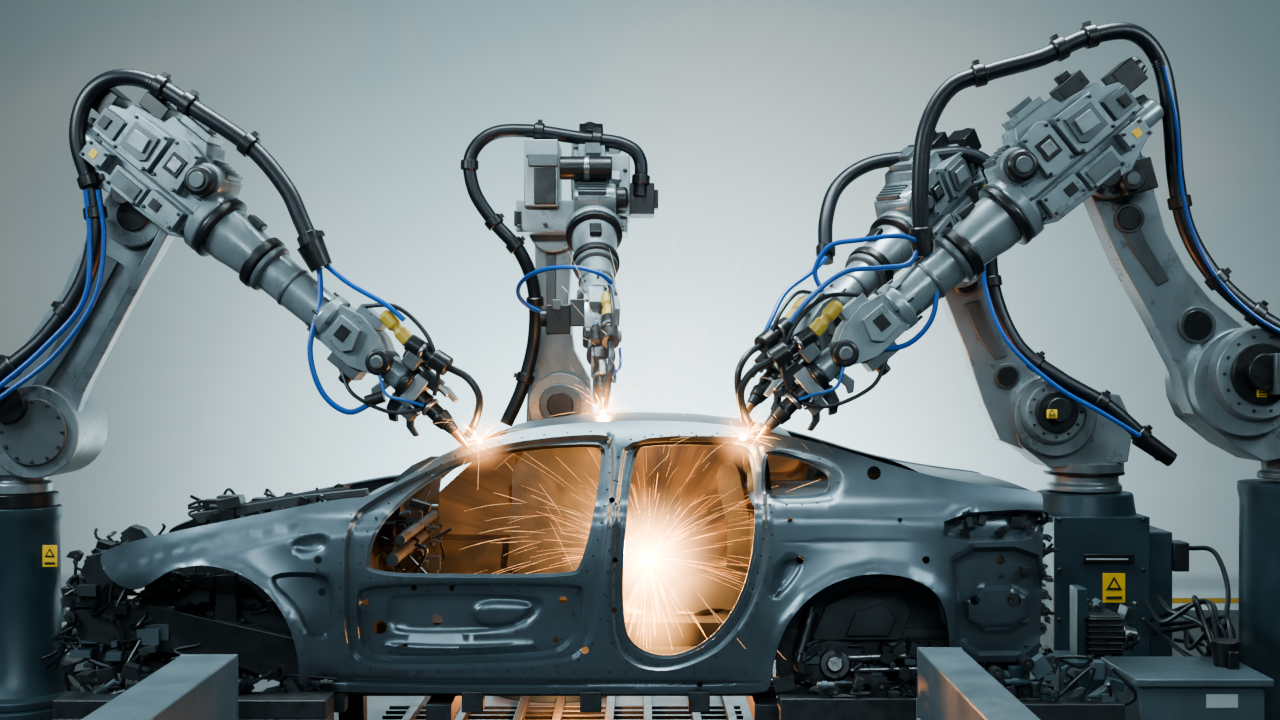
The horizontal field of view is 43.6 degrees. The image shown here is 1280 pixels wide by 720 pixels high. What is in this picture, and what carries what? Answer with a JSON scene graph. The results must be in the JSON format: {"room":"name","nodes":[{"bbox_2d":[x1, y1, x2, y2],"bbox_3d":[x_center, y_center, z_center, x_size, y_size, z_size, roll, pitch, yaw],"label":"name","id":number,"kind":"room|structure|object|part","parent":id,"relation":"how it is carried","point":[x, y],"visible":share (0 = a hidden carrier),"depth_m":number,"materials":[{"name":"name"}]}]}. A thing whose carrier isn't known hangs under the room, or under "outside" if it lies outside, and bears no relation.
{"room":"factory floor","nodes":[
{"label":"factory floor","id":0,"kind":"room"},
{"bbox_2d":[374,490,451,573],"bbox_3d":[-1.257,0.977,8.316,0.514,0.556,1.352,0,0,0],"label":"frame","id":1,"kind":"object","parent":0,"point":[412,512],"depth_m":8.32,"materials":[{"name":"black metal"}]},
{"bbox_2d":[428,238,820,658],"bbox_3d":[-0.083,0.490,8.128,2.427,2.874,1.823,0,0,0],"label":"sparks","id":2,"kind":"object","parent":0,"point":[647,559],"visible":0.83,"depth_m":8.18,"materials":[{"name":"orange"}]},
{"bbox_2d":[0,0,1279,609],"bbox_3d":[0.000,-1.600,13.540,18.000,7.600,0.200,0,0,0],"label":"wall","id":3,"kind":"structure","parent":0,"point":[743,115],"depth_m":13.44,"materials":[{"name":"paint"}]},
{"bbox_2d":[66,610,1238,719],"bbox_3d":[0.000,2.150,5.940,18.000,0.100,15.000,0,0,0],"label":"floor","id":4,"kind":"structure","parent":0,"point":[377,706],"depth_m":9.93,"materials":[{"name":"concrete"}]},
{"bbox_2d":[61,587,144,688],"bbox_3d":[-3.432,1.787,10.240,0.464,0.625,0.400,0,0,0],"label":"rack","id":5,"kind":"object","parent":4,"relation":"on","point":[64,622],"visible":0.04,"depth_m":10.06,"materials":[{"name":"grey metal"}]},
{"bbox_2d":[61,587,144,654],"bbox_3d":[-3.432,1.663,10.240,0.464,0.376,0.400,0,0,0],"label":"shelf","id":6,"kind":"object","parent":5,"relation":"attached to","point":[64,622],"depth_m":10.06,"materials":[{"name":"black metal"}]},
{"bbox_2d":[0,69,482,719],"bbox_3d":[-2.143,0.327,8.107,2.857,3.547,0.743,0,0,7],"label":"robot","id":7,"kind":"object","parent":4,"relation":"on","point":[165,177],"visible":0.99,"depth_m":7.90,"materials":[{"name":"paint"}]},
{"bbox_2d":[44,549,54,563],"bbox_3d":[-2.968,0.987,8.046,0.054,0.082,0.003,0,0,0],"label":"print","id":8,"kind":"object","parent":7,"relation":"attached to","point":[49,554],"depth_m":8.05,"materials":[{"name":"black"}]},
{"bbox_3d":[-2.885,-0.182,8.220,0.963,1.300,0.160,0,0,0],"label":"arm","id":9,"kind":"part","parent":7,"relation":"part of","materials":[{"name":"paint"}]},
{"bbox_3d":[-2.650,-0.155,8.100,0.540,1.015,0.080,0,0,0],"label":"arm rail","id":10,"kind":"part","parent":7,"relation":"part of","materials":[{"name":"metal"}]},
{"bbox_2d":[238,666,338,719],"label":"machinery","id":11,"kind":"object","parent":4,"relation":"on","point":[293,700],"depth_m":7.29,"materials":[{"name":"metal"}]},
{"bbox_2d":[460,119,657,702],"bbox_3d":[-0.282,0.290,9.553,1.153,3.619,2.139,0,0,-34],"label":"robot","id":12,"kind":"object","parent":4,"relation":"on","point":[580,233],"visible":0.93,"depth_m":9.70,"materials":[{"name":"paint"}]},
{"bbox_3d":[-0.505,-0.202,10.215,0.428,1.286,0.250,0,0,0],"label":"arm","id":13,"kind":"part","parent":12,"relation":"part of","materials":[{"name":"paint"}]},
{"bbox_3d":[-0.322,-1.145,9.540,0.310,0.152,0.152,0,0,0],"label":"elbow motor","id":14,"kind":"part","parent":12,"relation":"part of","materials":[{"name":"metal"}]},
{"bbox_2d":[380,696,743,719],"bbox_3d":[-0.450,2.065,9.590,2.100,0.070,1.700,0,0,0],"label":"track","id":15,"kind":"object","parent":4,"relation":"on","point":[416,710],"visible":0.68,"depth_m":9.38,"materials":[{"name":"metal"}]},
{"bbox_2d":[278,680,1053,719],"bbox_3d":[0.125,1.831,8.365,3.750,0.538,1.650,0,0,0],"label":"carrier","id":16,"kind":"object","parent":4,"relation":"on","point":[349,705],"visible":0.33,"depth_m":7.58,"materials":[{"name":"metal"}]},
{"bbox_2d":[100,412,1042,693],"bbox_3d":[-0.342,0.976,8.360,4.538,1.400,1.920,0,0,0],"label":"car body shell","id":17,"kind":"object","parent":16,"relation":"on","point":[563,629],"visible":0.94,"depth_m":7.54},
{"bbox_2d":[41,483,369,691],"bbox_3d":[-2.242,1.229,8.309,1.782,1.171,1.260,0,0,0],"label":"car engine parts","id":18,"kind":"object","parent":17,"relation":"attached to","point":[199,609],"visible":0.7,"depth_m":7.82,"materials":[{"name":"metal"}]},
{"bbox_3d":[-2.299,1.507,8.350,1.670,0.616,1.100,0,0,0],"label":"chassis rail","id":19,"kind":"part","parent":18,"relation":"part of","materials":[{"name":"metal"}]},
{"bbox_3d":[-1.911,0.781,8.400,1.120,0.282,0.920,0,0,0],"label":"engine bay rail","id":20,"kind":"part","parent":18,"relation":"part of","materials":[{"name":"metal"}]},
{"bbox_3d":[-1.271,0.655,8.360,0.179,0.086,1.600,0,0,0],"label":"cowl panel","id":21,"kind":"part","parent":17,"relation":"part of","materials":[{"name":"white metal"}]},
{"bbox_3d":[-1.285,0.879,8.955,0.352,0.679,0.030,0,0,0],"label":"pillar panel","id":22,"kind":"part","parent":17,"relation":"part of","materials":[{"name":"metal"}]},
{"bbox_3d":[-0.821,1.181,9.010,1.328,0.338,0.020,0,0,0],"label":"sill panel","id":23,"kind":"part","parent":17,"relation":"part of","materials":[{"name":"metal"}]},
{"bbox_3d":[-0.456,0.840,8.975,0.581,0.801,0.030,0,0,0],"label":"pillar panel","id":24,"kind":"part","parent":17,"relation":"part of","materials":[{"name":"metal"}]},
{"bbox_3d":[0.039,0.326,8.360,1.391,0.101,1.249,0,0,0],"label":"roof panel","id":25,"kind":"part","parent":17,"relation":"part of","materials":[{"name":"white metal"}]},
{"bbox_3d":[0.355,1.348,8.580,0.551,0.473,0.320,0,0,0],"label":"seat mount","id":26,"kind":"part","parent":17,"relation":"part of","materials":[{"name":"metal"}]},
{"bbox_3d":[0.527,1.063,8.955,0.287,1.002,0.030,0,0,0],"label":"quarter panel","id":27,"kind":"part","parent":17,"relation":"part of","materials":[{"name":"metal"}]},
{"bbox_3d":[0.628,1.186,8.360,0.046,0.698,0.840,0,0,0],"label":"seat panel","id":28,"kind":"part","parent":17,"relation":"part of","materials":[{"name":"metal"}]},
{"bbox_2d":[771,480,827,494],"bbox_3d":[1.000,0.691,8.360,0.698,0.033,1.240,0,0,0],"label":"shelf","id":29,"kind":"object","parent":17,"relation":"attached to","point":[779,487],"depth_m":8.46,"materials":[{"name":"metal"}]},
{"bbox_2d":[776,509,1058,695],"bbox_3d":[1.429,1.237,8.155,1.369,1.058,1.377,0,0,11],"label":"car mechanical parts","id":30,"kind":"object","parent":17,"relation":"attached to","point":[860,622],"visible":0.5,"depth_m":7.74,"materials":[{"name":"metal"}]},
{"bbox_3d":[1.210,1.445,7.673,0.500,0.107,0.054,0,0,0],"label":"link arm","id":31,"kind":"part","parent":30,"relation":"part of","materials":[{"name":"metal"}]},
{"bbox_3d":[1.837,1.023,8.360,0.046,0.744,1.400,0,0,0],"label":"panel","id":32,"kind":"part","parent":17,"relation":"part of","materials":[{"name":"metal"}]},
{"bbox_3d":[0.125,1.595,8.350,3.750,0.055,1.260,0,0,0],"label":"long rail","id":33,"kind":"part","parent":16,"relation":"part of","materials":[{"name":"metal"}]},
{"bbox_2d":[772,673,916,719],"label":"machinery","id":34,"kind":"object","parent":4,"relation":"on","point":[878,700],"depth_m":7.32,"materials":[{"name":"metal"}]},
{"bbox_2d":[641,597,1238,602],"bbox_3d":[0.000,1.990,12.670,12.080,0.220,0.100,0,0,0],"label":"guard rail","id":35,"kind":"object","parent":4,"relation":"on","point":[1174,600],"visible":0.03,"depth_m":12.62,"materials":[{"name":"metal"}]},
{"bbox_2d":[734,128,1188,673],"bbox_3d":[1.759,0.355,9.191,3.058,3.490,1.039,0,0,-20],"label":"robot","id":36,"kind":"object","parent":4,"relation":"on","point":[1081,435],"visible":0.7,"depth_m":9.24,"materials":[{"name":"paint"}]},
{"bbox_3d":[2.202,-0.059,9.510,0.918,1.247,0.180,0,0,0],"label":"arm","id":37,"kind":"part","parent":36,"relation":"part of","materials":[{"name":"paint"}]},
{"bbox_3d":[2.396,0.298,9.170,0.240,0.240,0.140,0,0,0],"label":"shoulder motor","id":38,"kind":"part","parent":36,"relation":"part of","materials":[{"name":"black metal"}]},
{"bbox_2d":[1048,410,1121,598],"bbox_3d":[2.549,0.830,9.166,0.480,1.100,0.030,0,0,-18],"label":"print","id":39,"kind":"object","parent":36,"relation":"attached to","point":[1089,556],"depth_m":9.24,"materials":[{"name":"yellow"}]},
{"bbox_2d":[737,21,1279,719],"bbox_3d":[2.072,0.225,7.832,3.185,3.750,0.754,0,0,-13],"label":"robot","id":40,"kind":"object","parent":4,"relation":"on","point":[1063,151],"visible":1,"depth_m":7.78,"materials":[{"name":"paint"}]},
{"bbox_3d":[2.437,-0.899,7.880,0.190,0.187,0.220,0,0,0],"label":"elbow pivot motor","id":41,"kind":"part","parent":40,"relation":"part of","materials":[{"name":"grey paint"}]},
{"bbox_3d":[2.733,-0.350,8.110,1.051,1.502,0.180,0,0,0],"label":"arm","id":42,"kind":"part","parent":40,"relation":"part of","materials":[{"name":"paint"}]},
{"bbox_3d":[3.042,0.068,7.775,0.300,0.300,0.170,0,0,0],"label":"shoulder motor","id":43,"kind":"part","parent":40,"relation":"part of","materials":[{"name":"grey paint"}]},
{"bbox_2d":[1043,585,1144,696],"bbox_3d":[2.360,1.639,8.321,0.444,0.923,0.338,0,0,0],"label":"motor","id":44,"kind":"object","parent":4,"relation":"on","point":[1096,632],"visible":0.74,"depth_m":8.22,"materials":[{"name":"metal"}]},
{"bbox_3d":[2.385,1.408,8.315,0.164,0.194,0.250,0,0,0],"label":"motor","id":45,"kind":"part","parent":44,"relation":"part of","materials":[{"name":"metal"}]},
{"bbox_2d":[1100,546,1273,719],"bbox_3d":[2.736,1.580,8.276,0.754,1.041,2.082,0,0,12],"label":"base cabinet","id":46,"kind":"object","parent":4,"relation":"on","point":[1214,684],"visible":0.99,"depth_m":7.47,"materials":[{"name":"black metal"}]},
{"bbox_3d":[2.583,1.477,7.595,0.633,0.037,0.570,0,0,0],"label":"lid","id":47,"kind":"part","parent":46,"relation":"part of","materials":[{"name":"grey metal"}]},
{"bbox_3d":[-1.872,1.835,5.440,0.187,0.530,2.600,0,0,0],"label":"post","id":48,"kind":"object","parent":4,"relation":"on","visible":0},
{"bbox_2d":[81,655,236,719],"bbox_3d":[-1.872,1.430,5.390,0.247,0.300,3.100,0,0,0],"label":"beam","id":49,"kind":"structure","parent":48,"relation":"on","point":[189,687],"depth_m":6.37,"materials":[{"name":"grey metal"}]},
{"bbox_2d":[52,658,164,719],"label":"machinery","id":50,"kind":"object","parent":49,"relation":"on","point":[71,705],"depth_m":7.35,"materials":[{"name":"metal"}]},
{"bbox_2d":[179,654,237,719],"bbox_3d":[-1.872,1.431,6.945,0.255,0.307,0.010,0,0,0],"label":"plate","id":51,"kind":"object","parent":49,"relation":"attached to","point":[236,655],"visible":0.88,"depth_m":6.94,"materials":[{"name":"grey metal"}]},
{"bbox_3d":[1.301,1.820,5.440,0.131,0.561,2.600,0,0,0],"label":"post","id":52,"kind":"object","parent":4,"relation":"on","visible":0},
{"bbox_2d":[918,648,1040,719],"bbox_3d":[1.301,1.399,5.390,0.191,0.300,3.100,0,0,0],"label":"beam","id":53,"kind":"structure","parent":52,"relation":"on","point":[952,685],"depth_m":6.29,"materials":[{"name":"grey metal"}]},
{"bbox_2d":[917,647,962,717],"bbox_3d":[1.301,1.401,6.945,0.199,0.307,0.010,0,0,0],"label":"plate","id":54,"kind":"object","parent":53,"relation":"attached to","point":[918,648],"visible":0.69,"depth_m":6.94,"materials":[{"name":"grey metal"}]},
{"bbox_2d":[987,653,1136,719],"label":"machinery","id":55,"kind":"object","parent":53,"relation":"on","point":[1102,704],"depth_m":7.35,"materials":[{"name":"metal"}]}
]}

